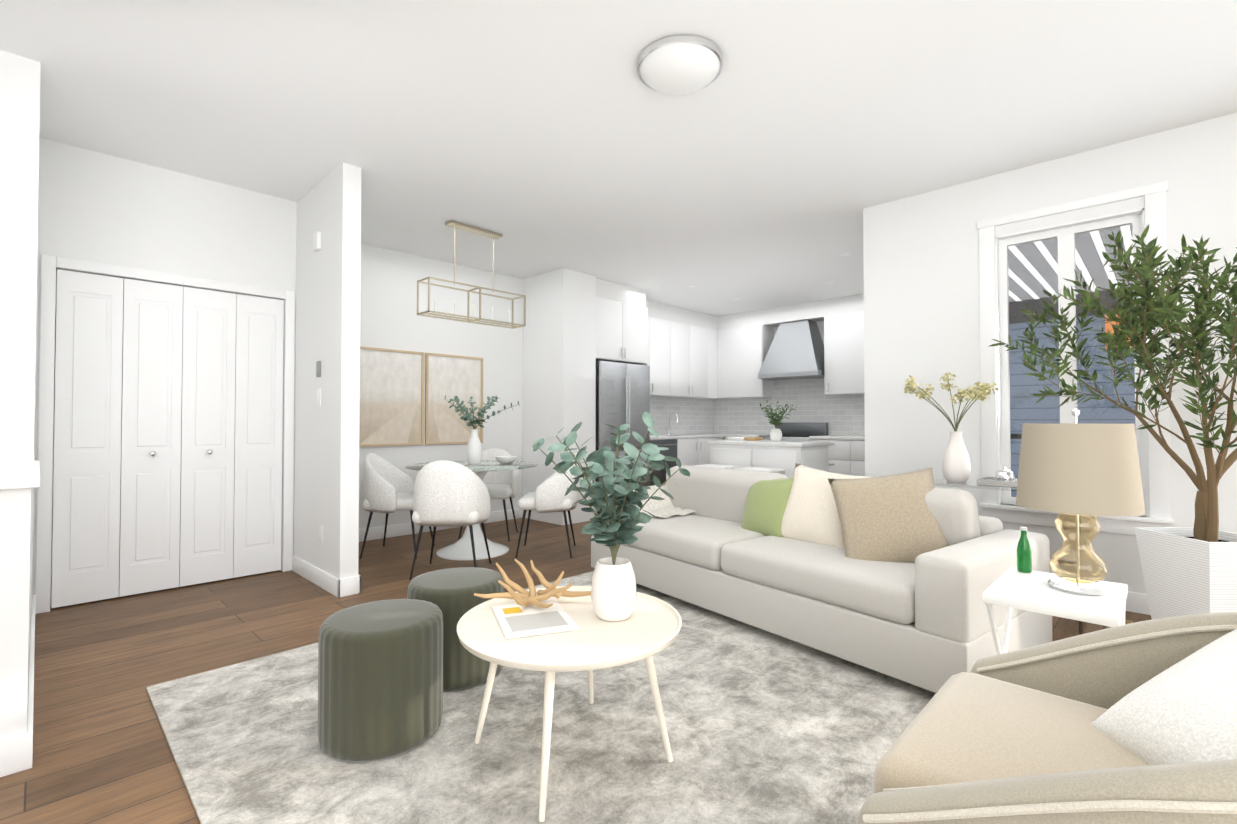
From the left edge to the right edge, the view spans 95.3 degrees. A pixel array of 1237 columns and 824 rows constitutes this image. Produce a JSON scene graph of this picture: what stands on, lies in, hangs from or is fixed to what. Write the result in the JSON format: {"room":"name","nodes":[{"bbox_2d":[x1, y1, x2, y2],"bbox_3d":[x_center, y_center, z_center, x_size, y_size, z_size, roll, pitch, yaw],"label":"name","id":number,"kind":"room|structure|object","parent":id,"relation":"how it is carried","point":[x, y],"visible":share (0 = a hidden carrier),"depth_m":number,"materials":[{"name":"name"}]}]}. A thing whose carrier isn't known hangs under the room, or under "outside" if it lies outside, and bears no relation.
{"room":"living room","nodes":[
{"label":"living room","id":0,"kind":"room"},
{"bbox_2d":[0,488,30,739],"bbox_3d":[-3.166,0.673,0.608,0.120,0.900,3.500,-1,-1,44],"label":"wall","id":1,"kind":"structure","parent":0,"point":[15,521],"depth_m":1.80,"materials":[{"name":"white paint"}]},
{"bbox_2d":[0,731,32,776],"bbox_3d":[-3.113,1.065,0.559,0.014,0.115,3.514,-1,-1,44],"label":"baseboard","id":2,"kind":"structure","parent":1,"relation":"attached to","point":[16,753],"depth_m":1.79,"materials":[{"name":"white wood"}]},
{"bbox_2d":[0,473,39,489],"bbox_3d":[-3.159,0.206,0.623,0.170,0.035,3.520,-1,-1,44],"label":"half wall cap","id":3,"kind":"object","parent":1,"relation":"on","point":[18,481],"visible":1,"depth_m":1.80,"materials":[{"name":"white"}]},
{"bbox_2d":[0,50,40,636],"bbox_3d":[-3.947,-0.253,1.384,0.120,2.780,3.500,-1,-1,44],"label":"wall","id":4,"kind":"structure","parent":0,"point":[19,122],"depth_m":2.56,"materials":[{"name":"white paint"}]},
{"bbox_2d":[27,76,40,714],"bbox_3d":[-2.733,-0.233,2.560,1.960,2.780,0.120,-1,-1,44],"label":"wall","id":5,"kind":"structure","parent":0,"point":[35,360],"depth_m":2.72,"materials":[{"name":"white paint"}]},
{"bbox_2d":[0,460,39,474],"bbox_3d":[-2.389,0.233,2.214,0.945,0.035,0.165,-1,-1,44],"label":"half wall cap","id":6,"kind":"object","parent":5,"relation":"on","point":[18,467],"visible":0.6,"depth_m":2.19,"materials":[{"name":"white"}]},
{"bbox_2d":[27,641,34,731],"bbox_3d":[-2.283,1.093,2.193,1.076,0.115,0.014,-1,-1,44],"label":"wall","id":7,"kind":"structure","parent":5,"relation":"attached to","point":[30,695],"depth_m":2.09,"materials":[{"name":"white paint"}]},
{"bbox_2d":[30,594,35,640],"bbox_3d":[-3.034,1.106,2.923,0.990,0.115,0.014,-1,-1,44],"label":"baseboard return","id":8,"kind":"object","parent":5,"relation":"attached to","point":[32,637],"visible":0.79,"depth_m":2.86,"materials":[{"name":"white"}]},
{"bbox_2d":[32,138,285,593],"bbox_3d":[-3.028,-0.213,3.747,0.120,2.780,1.410,-1,-1,44],"label":"wall","id":9,"kind":"structure","parent":0,"point":[114,210],"depth_m":3.67,"materials":[{"name":"white paint"}]},
{"bbox_2d":[35,254,55,613],"bbox_3d":[-3.357,0.123,3.307,0.016,2.092,0.062,-1,-1,44],"label":"trim","id":10,"kind":"structure","parent":9,"relation":"attached to","point":[45,432],"depth_m":3.30,"materials":[{"name":"white wood"}]},
{"bbox_2d":[50,269,283,607],"bbox_3d":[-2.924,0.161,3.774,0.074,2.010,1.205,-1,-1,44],"label":"closet doors","id":11,"kind":"structure","parent":9,"relation":"in","point":[187,446],"depth_m":3.70,"materials":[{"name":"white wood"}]},
{"bbox_2d":[56,257,285,298],"bbox_3d":[-2.911,-0.883,3.781,0.016,0.062,1.215,-1,-1,44],"label":"trim","id":12,"kind":"structure","parent":9,"relation":"attached to","point":[83,265],"depth_m":3.70,"materials":[{"name":"white wood"}]},
{"bbox_2d":[283,291,294,571],"bbox_3d":[-2.466,0.139,4.221,0.016,2.092,0.062,-1,-1,44],"label":"trim","id":13,"kind":"structure","parent":9,"relation":"attached to","point":[288,430],"depth_m":4.21,"materials":[{"name":"white wood"}]},
{"bbox_2d":[281,200,296,571],"bbox_3d":[-2.512,-0.204,4.278,0.120,2.780,0.070,-1,-1,44],"label":"wall","id":14,"kind":"structure","parent":0,"point":[291,215],"depth_m":4.25,"materials":[{"name":"white paint"}]},
{"bbox_2d":[293,163,361,578],"bbox_3d":[-2.304,-0.205,4.204,1.600,2.780,0.115,-1,-1,44],"label":"wall","id":15,"kind":"structure","parent":0,"point":[326,432],"depth_m":3.76,"materials":[{"name":"white paint"}]},
{"bbox_2d":[292,555,339,597],"bbox_3d":[-2.108,1.122,3.900,0.954,0.115,0.014,-1,-1,44],"label":"baseboard","id":16,"kind":"structure","parent":15,"relation":"attached to","point":[324,580],"depth_m":3.84,"materials":[{"name":"white wood"}]},
{"bbox_2d":[314,231,321,250],"bbox_3d":[-2.083,-1.180,3.904,0.080,0.120,0.029,-1,-1,44],"label":"smoke detector","id":17,"kind":"object","parent":15,"relation":"attached to","point":[317,239],"visible":1,"depth_m":3.88,"materials":[{"name":"white plastic"}]},
{"bbox_2d":[316,388,320,405],"bbox_3d":[-2.061,-0.101,3.879,0.080,0.120,0.007,-1,-1,44],"label":"switch","id":18,"kind":"object","parent":15,"relation":"attached to","point":[318,397],"visible":0.96,"depth_m":3.87,"materials":[{"name":"white plastic"}]},
{"bbox_2d":[316,361,320,376],"bbox_3d":[-2.065,-0.296,3.885,0.070,0.110,0.010,-1,-1,44],"label":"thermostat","id":19,"kind":"object","parent":15,"relation":"attached to","point":[318,368],"visible":1,"depth_m":3.87,"materials":[{"name":"grey plastic"}]},
{"bbox_2d":[338,575,360,597],"bbox_3d":[-1.726,1.117,3.619,0.014,0.115,0.143,-1,-1,44],"label":"baseboard","id":20,"kind":"structure","parent":15,"relation":"attached to","point":[348,586],"depth_m":3.61,"materials":[{"name":"white"}]},
{"bbox_2d":[359,243,522,528],"bbox_3d":[-1.189,-0.164,6.583,0.120,2.780,8.040,-1,-1,44],"label":"wall","id":21,"kind":"structure","parent":0,"point":[390,318],"depth_m":5.87,"materials":[{"name":"white paint"}]},
{"bbox_2d":[359,346,423,446],"bbox_3d":[-2.195,-0.139,5.440,0.028,0.930,0.660,-1,-1,44],"label":"picture frame","id":22,"kind":"object","parent":21,"relation":"attached to","point":[391,397],"visible":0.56,"depth_m":5.44,"materials":[{"name":"beige paper"}]},
{"bbox_2d":[359,508,522,541],"bbox_3d":[-1.968,1.153,5.664,0.014,0.115,2.451,-1,-1,44],"label":"baseboard","id":23,"kind":"structure","parent":21,"relation":"attached to","point":[374,533],"depth_m":5.54,"materials":[{"name":"white"}]},
{"bbox_2d":[425,353,482,444],"bbox_3d":[-1.717,-0.131,5.931,0.028,0.930,0.658,-1,-1,44],"label":"picture frame","id":24,"kind":"object","parent":21,"relation":"attached to","point":[452,376],"visible":0.88,"depth_m":5.89,"materials":[{"name":"beige paper"}]},
{"bbox_2d":[599,279,650,364],"bbox_3d":[-0.200,-1.076,7.024,0.698,0.936,0.930,-1,-1,44],"label":"upper cabinet","id":25,"kind":"object","parent":21,"relation":"attached to","point":[624,311],"depth_m":6.82,"materials":[{"name":"white wood"}]},
{"bbox_2d":[639,301,670,395],"bbox_3d":[0.310,-0.882,7.811,0.328,1.297,0.913,-1,-1,44],"label":"upper cabinet","id":26,"kind":"object","parent":21,"relation":"attached to","point":[660,366],"depth_m":7.87,"materials":[{"name":"white wood"}]},
{"bbox_2d":[659,306,710,399],"bbox_3d":[0.945,-0.870,8.463,0.328,1.297,0.907,-1,-1,44],"label":"upper cabinet","id":27,"kind":"object","parent":21,"relation":"attached to","point":[706,384],"depth_m":8.38,"materials":[{"name":"white wood"}]},
{"bbox_2d":[0,518,1151,823],"bbox_3d":[0.857,1.176,2.209,9.120,0.050,11.420,-1,-1,44],"label":"floor","id":28,"kind":"structure","parent":0,"point":[102,752],"depth_m":2.78,"materials":[{"name":"brown wood"}]},
{"bbox_2d":[360,453,434,558],"bbox_3d":[-1.897,0.775,4.824,0.511,0.845,0.551,0,-1,-1],"label":"dining chair","id":29,"kind":"object","parent":28,"relation":"on","point":[387,487],"visible":0.9,"depth_m":4.61,"materials":[{"name":"fabric"}]},
{"bbox_2d":[409,460,490,579],"bbox_3d":[-1.234,0.764,4.179,0.551,0.845,0.511,0,-1,-1],"label":"dining chair","id":30,"kind":"object","parent":28,"relation":"on","point":[448,493],"visible":1,"depth_m":3.95,"materials":[{"name":"fabric"}]},
{"bbox_2d":[405,460,537,559],"bbox_3d":[-1.243,0.823,4.832,1.100,0.745,1.100,-1,-1,44],"label":"dining table","id":31,"kind":"object","parent":28,"relation":"on","point":[460,549],"visible":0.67,"depth_m":4.72,"materials":[{"name":"white"}]},
{"bbox_2d":[444,395,519,464],"bbox_3d":[-1.257,0.149,4.953,0.614,0.603,0.740,-1,-1,44],"label":"vase","id":32,"kind":"object","parent":31,"relation":"on","point":[474,452],"visible":1,"depth_m":4.83,"materials":[{"name":"white ceramic"}]},
{"bbox_2d":[495,456,516,463],"bbox_3d":[-0.983,0.420,4.935,0.190,0.060,0.190,-1,-1,44],"label":"bowl","id":33,"kind":"object","parent":31,"relation":"on","point":[505,459],"visible":0.98,"depth_m":4.87,"materials":[{"name":"white ceramic"}]},
{"bbox_2d":[458,448,517,541],"bbox_3d":[-1.252,0.786,5.487,0.551,0.845,0.511,0,-1,-1],"label":"dining chair","id":34,"kind":"object","parent":28,"relation":"on","point":[503,484],"visible":0.58,"depth_m":5.62,"materials":[{"name":"fabric"}]},
{"bbox_2d":[146,571,935,823],"bbox_3d":[0.354,1.142,2.016,3.770,0.010,2.760,-1,-1,44],"label":"rug","id":35,"kind":"object","parent":28,"relation":"on","point":[764,727],"visible":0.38,"depth_m":1.93,"materials":[{"name":"grey carpet"}]},
{"bbox_2d":[318,599,442,761],"bbox_3d":[-0.842,0.928,2.017,0.410,0.414,0.409,-1,-1,44],"label":"pouf","id":36,"kind":"object","parent":35,"relation":"on","point":[380,679],"visible":0.98,"depth_m":1.85,"materials":[{"name":"fabric"}]},
{"bbox_2d":[407,567,503,690],"bbox_3d":[-0.717,0.936,2.496,0.410,0.414,0.409,-1,-1,44],"label":"pouf","id":37,"kind":"object","parent":35,"relation":"on","point":[449,592],"visible":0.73,"depth_m":2.33,"materials":[{"name":"fabric"}]},
{"bbox_2d":[457,586,681,821],"bbox_3d":[-0.158,0.908,1.881,0.736,0.445,0.736,-1,-1,44],"label":"coffee table","id":38,"kind":"object","parent":35,"relation":"on","point":[648,628],"visible":0.73,"depth_m":1.73,"materials":[{"name":"beige wood"}]},
{"bbox_2d":[474,559,590,607],"bbox_3d":[-0.281,0.620,2.019,0.466,0.127,0.296,0,-1,-6],"label":"driftwood","id":39,"kind":"object","parent":38,"relation":"on","point":[522,597],"visible":0.98,"depth_m":2.03,"materials":[{"name":"brown wood"}]},
{"bbox_2d":[492,599,578,638],"bbox_3d":[-0.288,0.689,1.895,0.230,0.009,0.300,0,-1,-21],"label":"magazine","id":40,"kind":"object","parent":38,"relation":"on","point":[515,620],"visible":0.93,"depth_m":1.86,"materials":[{"name":"white paper"}]},
{"bbox_2d":[532,411,689,620],"bbox_3d":[-0.002,0.347,1.957,0.547,0.694,0.587,-1,-1,44],"label":"vase","id":41,"kind":"object","parent":38,"relation":"on","point":[611,526],"visible":1,"depth_m":1.88,"materials":[{"name":"white ceramic"}]},
{"bbox_2d":[591,463,1051,692],"bbox_3d":[0.882,0.724,3.438,0.960,0.871,2.632,1,-1,-37],"label":"sofa","id":42,"kind":"object","parent":35,"relation":"on","point":[896,576],"visible":0.81,"depth_m":2.71,"materials":[{"name":"fabric"}]},
{"bbox_2d":[633,482,694,517],"bbox_3d":[0.365,0.665,4.294,0.706,0.373,0.644,1,-1,-37],"label":"throw","id":43,"kind":"object","parent":42,"relation":"on","point":[683,504],"depth_m":4.10,"materials":[{"name":"white fabric"}]},
{"bbox_2d":[741,478,793,537],"bbox_3d":[0.915,0.585,3.445,0.160,0.400,0.400,23,-15,-25],"label":"pillow","id":44,"kind":"object","parent":42,"relation":"on","point":[767,501],"depth_m":3.36,"materials":[{"name":"green fabric"}]},
{"bbox_2d":[781,463,870,546],"bbox_3d":[1.149,0.550,3.184,0.480,0.480,0.180,8,-17,47],"label":"pillow","id":45,"kind":"object","parent":42,"relation":"on","point":[809,512],"depth_m":3.16,"materials":[{"name":"beige fabric"}]},
{"bbox_2d":[828,467,948,562],"bbox_3d":[1.343,0.538,2.792,0.500,0.500,0.180,-9,-27,15],"label":"pillow","id":46,"kind":"object","parent":42,"relation":"on","point":[899,518],"depth_m":2.73,"materials":[{"name":"beige fabric"}]},
{"bbox_2d":[856,612,1236,823],"bbox_3d":[1.028,0.745,1.004,0.926,0.746,0.911,-1,-1,44],"label":"armchair","id":47,"kind":"object","parent":35,"relation":"on","point":[1134,723],"visible":1,"depth_m":1.10,"materials":[{"name":"beige fabric"}]},
{"bbox_2d":[872,672,1148,793],"bbox_3d":[0.936,0.769,1.093,0.670,0.190,0.624,-1,-1,44],"label":"cushion","id":48,"kind":"object","parent":47,"relation":"on","point":[976,727],"depth_m":1.16,"materials":[{"name":"beige fabric"}]},
{"bbox_2d":[1090,629,1236,764],"bbox_3d":[1.185,0.562,0.966,0.480,0.200,0.540,-35,-4,5],"label":"pillow","id":49,"kind":"object","parent":47,"relation":"on","point":[1187,712],"depth_m":1.08,"materials":[{"name":"white fabric"}]},
{"bbox_2d":[982,567,1127,654],"bbox_3d":[1.400,0.845,1.798,0.320,0.563,0.440,-1,-1,44],"label":"side table","id":50,"kind":"object","parent":35,"relation":"on","point":[1010,588],"visible":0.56,"depth_m":1.72,"materials":[{"name":"white wood"}]},
{"bbox_2d":[1017,527,1031,572],"bbox_3d":[1.440,0.487,2.003,0.044,0.156,0.044,-1,-1,44],"label":"bottle","id":51,"kind":"object","parent":50,"relation":"on","point":[1024,557],"visible":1,"depth_m":1.99,"materials":[{"name":"green glass"}]},
{"bbox_2d":[1016,406,1145,595],"bbox_3d":[1.464,0.272,1.802,0.320,0.580,0.320,-1,-1,44],"label":"table lamp","id":52,"kind":"object","parent":50,"relation":"on","point":[1091,471],"visible":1,"depth_m":1.70,"materials":[{"name":"beige fabric"}]},
{"bbox_2d":[515,453,579,557],"bbox_3d":[-0.589,0.775,4.842,0.511,0.845,0.551,0,-1,-1],"label":"dining chair","id":53,"kind":"object","parent":28,"relation":"on","point":[548,495],"visible":0.79,"depth_m":4.61,"materials":[{"name":"fabric"}]},
{"bbox_2d":[523,268,598,524],"bbox_3d":[-0.687,-0.164,6.495,0.717,2.776,0.485,-1,-1,44],"label":"wall","id":54,"kind":"structure","parent":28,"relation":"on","point":[561,330],"depth_m":6.29,"materials":[{"name":"white paint"}]},
{"bbox_2d":[596,361,649,485],"bbox_3d":[-0.144,0.317,6.939,0.750,1.790,0.860,-1,-1,44],"label":"fridge","id":55,"kind":"object","parent":28,"relation":"on","point":[622,393],"visible":0.4,"depth_m":6.66,"materials":[{"name":"silver metal"}]},
{"bbox_2d":[650,436,678,485],"bbox_3d":[0.337,0.803,7.603,0.616,0.879,0.695,-1,-1,44],"label":"base cabinet","id":56,"kind":"object","parent":28,"relation":"on","point":[673,444],"depth_m":7.45,"materials":[{"name":"white"}]},
{"bbox_2d":[650,439,676,485],"bbox_3d":[0.581,0.748,7.426,0.018,0.765,0.600,-1,-1,44],"label":"dishwasher","id":57,"kind":"object","parent":56,"relation":"in","point":[671,444],"depth_m":7.44,"materials":[{"name":"black metal"}]},
{"bbox_2d":[679,436,726,465],"bbox_3d":[0.969,0.814,8.252,0.616,0.879,1.115,-1,-1,44],"label":"base cabinet","id":58,"kind":"object","parent":28,"relation":"on","point":[693,450],"depth_m":7.93,"materials":[{"name":"white wood"}]},
{"bbox_2d":[650,432,734,439],"bbox_3d":[0.947,0.354,8.233,0.622,0.041,2.437,-1,-1,44],"label":"countertop","id":59,"kind":"structure","parent":58,"relation":"on","point":[689,433],"depth_m":8.48,"materials":[{"name":"white stone"}]},
{"bbox_2d":[667,412,677,434],"bbox_3d":[0.786,0.166,8.171,0.195,0.329,0.048,-1,-1,44],"label":"faucet","id":60,"kind":"object","parent":59,"relation":"on","point":[668,432],"visible":0.94,"depth_m":8.21,"materials":[{"name":"silver metal"}]},
{"bbox_2d":[735,432,762,436],"bbox_3d":[2.000,0.358,8.467,0.561,0.041,0.612,-1,-1,44],"label":"countertop","id":61,"kind":"structure","parent":58,"relation":"on","point":[749,434],"depth_m":8.48,"materials":[{"name":"white stone"}]},
{"bbox_2d":[692,464,738,468],"bbox_3d":[1.012,0.890,5.944,0.426,0.651,0.346,-1,-1,44],"label":"stool","id":62,"kind":"object","parent":28,"relation":"on","point":[719,466],"visible":0.06,"depth_m":5.87,"materials":[{"name":"white"}]},
{"bbox_2d":[734,467,784,473],"bbox_3d":[1.392,0.884,5.574,0.426,0.651,0.346,-1,-1,44],"label":"stool","id":63,"kind":"object","parent":28,"relation":"on","point":[770,470],"visible":0.29,"depth_m":5.49,"materials":[{"name":"white"}]},
{"bbox_2d":[708,440,830,477],"bbox_3d":[1.635,0.769,6.170,1.120,0.900,0.670,-1,-1,44],"label":"kitchen island","id":64,"kind":"object","parent":28,"relation":"on","point":[786,455],"visible":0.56,"depth_m":5.87,"materials":[{"name":"white wood"}]},
{"bbox_2d":[708,440,830,446],"bbox_3d":[1.635,0.339,6.177,1.120,0.040,0.670,-1,-1,44],"label":"island countertop","id":65,"kind":"structure","parent":64,"relation":"on","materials":[{"name":"white stone"}]},
{"bbox_2d":[727,437,762,440],"bbox_3d":[1.450,0.304,6.469,0.370,0.035,0.190,-1,-1,44],"label":"cutting board","id":66,"kind":"object","parent":65,"relation":"on","point":[746,438],"visible":1,"depth_m":6.37,"materials":[{"name":"brown wood"}]},
{"bbox_2d":[760,400,796,440],"bbox_3d":[1.748,0.092,6.135,0.502,0.448,0.505,-1,-1,44],"label":"potted plant","id":67,"kind":"object","parent":65,"relation":"on","point":[775,434],"visible":1,"depth_m":6.11,"materials":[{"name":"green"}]},
{"bbox_2d":[759,423,827,440],"bbox_3d":[2.464,0.690,7.984,0.760,1.080,0.647,-1,-1,44],"label":"range","id":68,"kind":"object","parent":28,"relation":"on","point":[797,431],"visible":0.19,"depth_m":8.06,"materials":[{"name":"silver metal"}]},
{"bbox_2d":[810,440,846,474],"bbox_3d":[2.953,0.802,7.544,0.543,0.879,0.615,-1,-1,44],"label":"base cabinet","id":69,"kind":"object","parent":28,"relation":"on","point":[837,451],"depth_m":7.25,"materials":[{"name":"white wood"}]},
{"bbox_2d":[809,436,864,439],"bbox_3d":[3.367,0.335,7.137,1.716,0.041,0.612,-1,-1,44],"label":"countertop","id":70,"kind":"structure","parent":69,"relation":"on","point":[810,437],"depth_m":7.33,"materials":[{"name":"white stone"}]},
{"bbox_2d":[847,440,864,473],"bbox_3d":[3.345,0.796,7.162,0.552,0.879,0.615,-1,-1,44],"label":"base cabinet","id":71,"kind":"object","parent":28,"relation":"on","point":[855,448],"depth_m":7.09,"materials":[{"name":"white wood"}]},
{"bbox_2d":[846,473,1088,634],"bbox_3d":[2.077,0.803,3.527,1.300,0.740,0.360,-1,-1,44],"label":"console table","id":72,"kind":"object","parent":28,"relation":"on","point":[966,484],"visible":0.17,"depth_m":3.18,"materials":[{"name":"wood"}]},
{"bbox_2d":[904,372,998,481],"bbox_3d":[2.063,0.087,3.516,0.508,0.688,0.604,-1,-1,44],"label":"flower vase","id":73,"kind":"object","parent":72,"relation":"on","point":[956,465],"visible":1,"depth_m":3.45,"materials":[{"name":"white ceramic"}]},
{"bbox_2d":[977,467,1017,486],"bbox_3d":[2.328,0.375,3.276,0.380,0.105,0.240,-1,-1,44],"label":"tray","id":74,"kind":"object","parent":72,"relation":"on","point":[1004,476],"visible":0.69,"depth_m":3.29,"materials":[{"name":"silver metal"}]},
{"bbox_2d":[995,467,1014,481],"bbox_3d":[2.278,0.372,3.325,0.100,0.098,0.100,-1,-1,44],"label":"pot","id":75,"kind":"object","parent":74,"relation":"on","point":[1004,474],"depth_m":3.29,"materials":[{"name":"ceramic"}]},
{"bbox_2d":[990,225,1236,618],"bbox_3d":[2.663,0.165,2.635,1.656,1.986,1.739,0,-1,-1],"label":"tree","id":76,"kind":"object","parent":28,"relation":"on","point":[1189,570],"visible":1,"depth_m":2.49,"materials":[{"name":"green plant"}]},
{"bbox_2d":[1106,619,1132,628],"bbox_3d":[2.744,1.164,3.087,0.100,0.004,0.250,-1,-1,44],"label":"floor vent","id":77,"kind":"object","parent":28,"relation":"in","point":[1126,622],"visible":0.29,"depth_m":3.12,"materials":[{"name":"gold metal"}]},
{"bbox_2d":[0,0,1236,316],"bbox_3d":[0.857,-1.654,2.258,9.120,0.050,11.420,-1,-1,44],"label":"ceiling","id":78,"kind":"structure","parent":0,"point":[780,154],"depth_m":3.00,"materials":[{"name":"white paint"}]},
{"bbox_2d":[417,220,525,328],"bbox_3d":[-1.243,-1.183,4.867,0.200,0.798,0.940,-1,-1,44],"label":"chandelier","id":79,"kind":"object","parent":78,"relation":"hanging from","point":[471,229],"visible":1,"depth_m":4.82,"materials":[{"name":"beige"}]},
{"bbox_2d":[637,35,722,94],"bbox_3d":[0.284,-1.579,2.626,0.398,0.083,0.398,-1,-1,44],"label":"ceiling light","id":80,"kind":"object","parent":78,"relation":"attached to","point":[678,64],"visible":1,"depth_m":2.54,"materials":[{"name":"white"}]},
{"bbox_2d":[711,315,718,399],"bbox_3d":[1.476,-0.861,9.009,0.328,1.297,0.617,-1,-1,44],"label":"upper cabinet","id":81,"kind":"object","parent":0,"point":[714,319],"depth_m":8.85,"materials":[{"name":"white wood"}]},
{"bbox_2d":[723,321,823,439],"bbox_3d":[2.938,-0.139,8.092,3.690,2.780,0.120,-1,-1,44],"label":"wall","id":82,"kind":"structure","parent":0,"point":[820,324],"depth_m":8.07,"materials":[{"name":"white paint"}]},
{"bbox_2d":[719,310,762,399],"bbox_3d":[1.948,-0.866,8.739,0.804,1.297,0.345,-1,-1,44],"label":"upper cabinet","id":83,"kind":"object","parent":82,"relation":"attached to","point":[739,332],"depth_m":8.62,"materials":[{"name":"white wood"}]},
{"bbox_2d":[758,320,823,379],"bbox_3d":[2.520,-0.892,8.069,0.900,0.805,0.486,-1,-1,44],"label":"range hood","id":84,"kind":"object","parent":82,"relation":"attached to","point":[796,350],"visible":0.86,"depth_m":7.94,"materials":[{"name":"silver metal"}]},
{"bbox_2d":[759,300,822,399],"bbox_3d":[2.577,-0.876,8.128,0.950,1.297,0.345,-1,-1,44],"label":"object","id":85,"kind":"structure","parent":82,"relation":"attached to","point":[770,318],"depth_m":8.29,"materials":[{"name":"white paint"}]},
{"bbox_2d":[823,294,863,395],"bbox_3d":[3.275,-0.888,7.448,1.000,1.297,0.345,-1,-1,44],"label":"upper cabinet","id":86,"kind":"object","parent":82,"relation":"attached to","point":[843,317],"depth_m":7.49,"materials":[{"name":"white wood"}]},
{"bbox_2d":[863,113,1236,593],"bbox_3d":[2.876,-0.216,3.548,2.560,2.780,0.120,-1,-1,44],"label":"wall","id":87,"kind":"structure","parent":0,"point":[921,292],"depth_m":3.87,"materials":[{"name":"white paint"}]},
{"bbox_2d":[977,181,1173,534],"bbox_3d":[2.823,-0.294,3.552,0.940,2.035,0.150,-1,-1,44],"label":"window","id":88,"kind":"structure","parent":87,"relation":"in","point":[1065,237],"depth_m":3.59,"materials":[{"name":"white"}]},
{"bbox_2d":[1125,591,1150,614],"bbox_3d":[2.793,1.116,3.512,2.460,0.115,0.014,-1,-1,44],"label":"baseboard","id":89,"kind":"structure","parent":87,"relation":"attached to","point":[1137,602],"depth_m":3.28,"materials":[{"name":"white"}]},
{"label":"outside","id":90,"kind":"structure","parent":0,"visible":0},
{"bbox_2d":[1009,316,1135,496],"bbox_3d":[6.109,0.292,6.101,12.000,2.850,0.100,-1,-1,44],"label":"siding","id":91,"kind":"object","parent":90,"point":[1113,415],"depth_m":6.84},
{"bbox_2d":[1009,288,1128,323],"bbox_3d":[6.091,-2.957,6.138,12.000,3.650,0.150,-1,-1,44],"label":"siding","id":92,"kind":"structure","parent":91,"relation":"on","point":[1016,311],"depth_m":6.90,"materials":[{"name":"grey"}]},
{"bbox_2d":[1008,224,1132,301],"bbox_3d":[6.272,-1.482,3.202,7.680,0.060,4.070,-1,-1,44],"label":"pergola","id":93,"kind":"structure","parent":92,"relation":"attached to","point":[1053,274],"depth_m":5.41,"materials":[{"name":"white wood"}]},
{"bbox_2d":[1105,314,1130,348],"bbox_3d":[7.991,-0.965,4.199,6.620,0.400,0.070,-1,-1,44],"label":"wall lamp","id":94,"kind":"object","parent":91,"relation":"attached to","point":[1108,326],"depth_m":6.46,"materials":[{"name":"orange"}]},
{"bbox_3d":[6.272,1.317,3.154,7.680,0.500,4.070,-1,-1,44],"label":"deck","id":95,"kind":"object","parent":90,"visible":0},
{"bbox_2d":[1010,434,1021,438],"bbox_3d":[5.775,0.620,3.314,6.600,0.900,0.050,-1,-1,44],"label":"rail","id":96,"kind":"object","parent":95,"relation":"on","point":[1018,436],"depth_m":5.28,"materials":[{"name":"black metal"}]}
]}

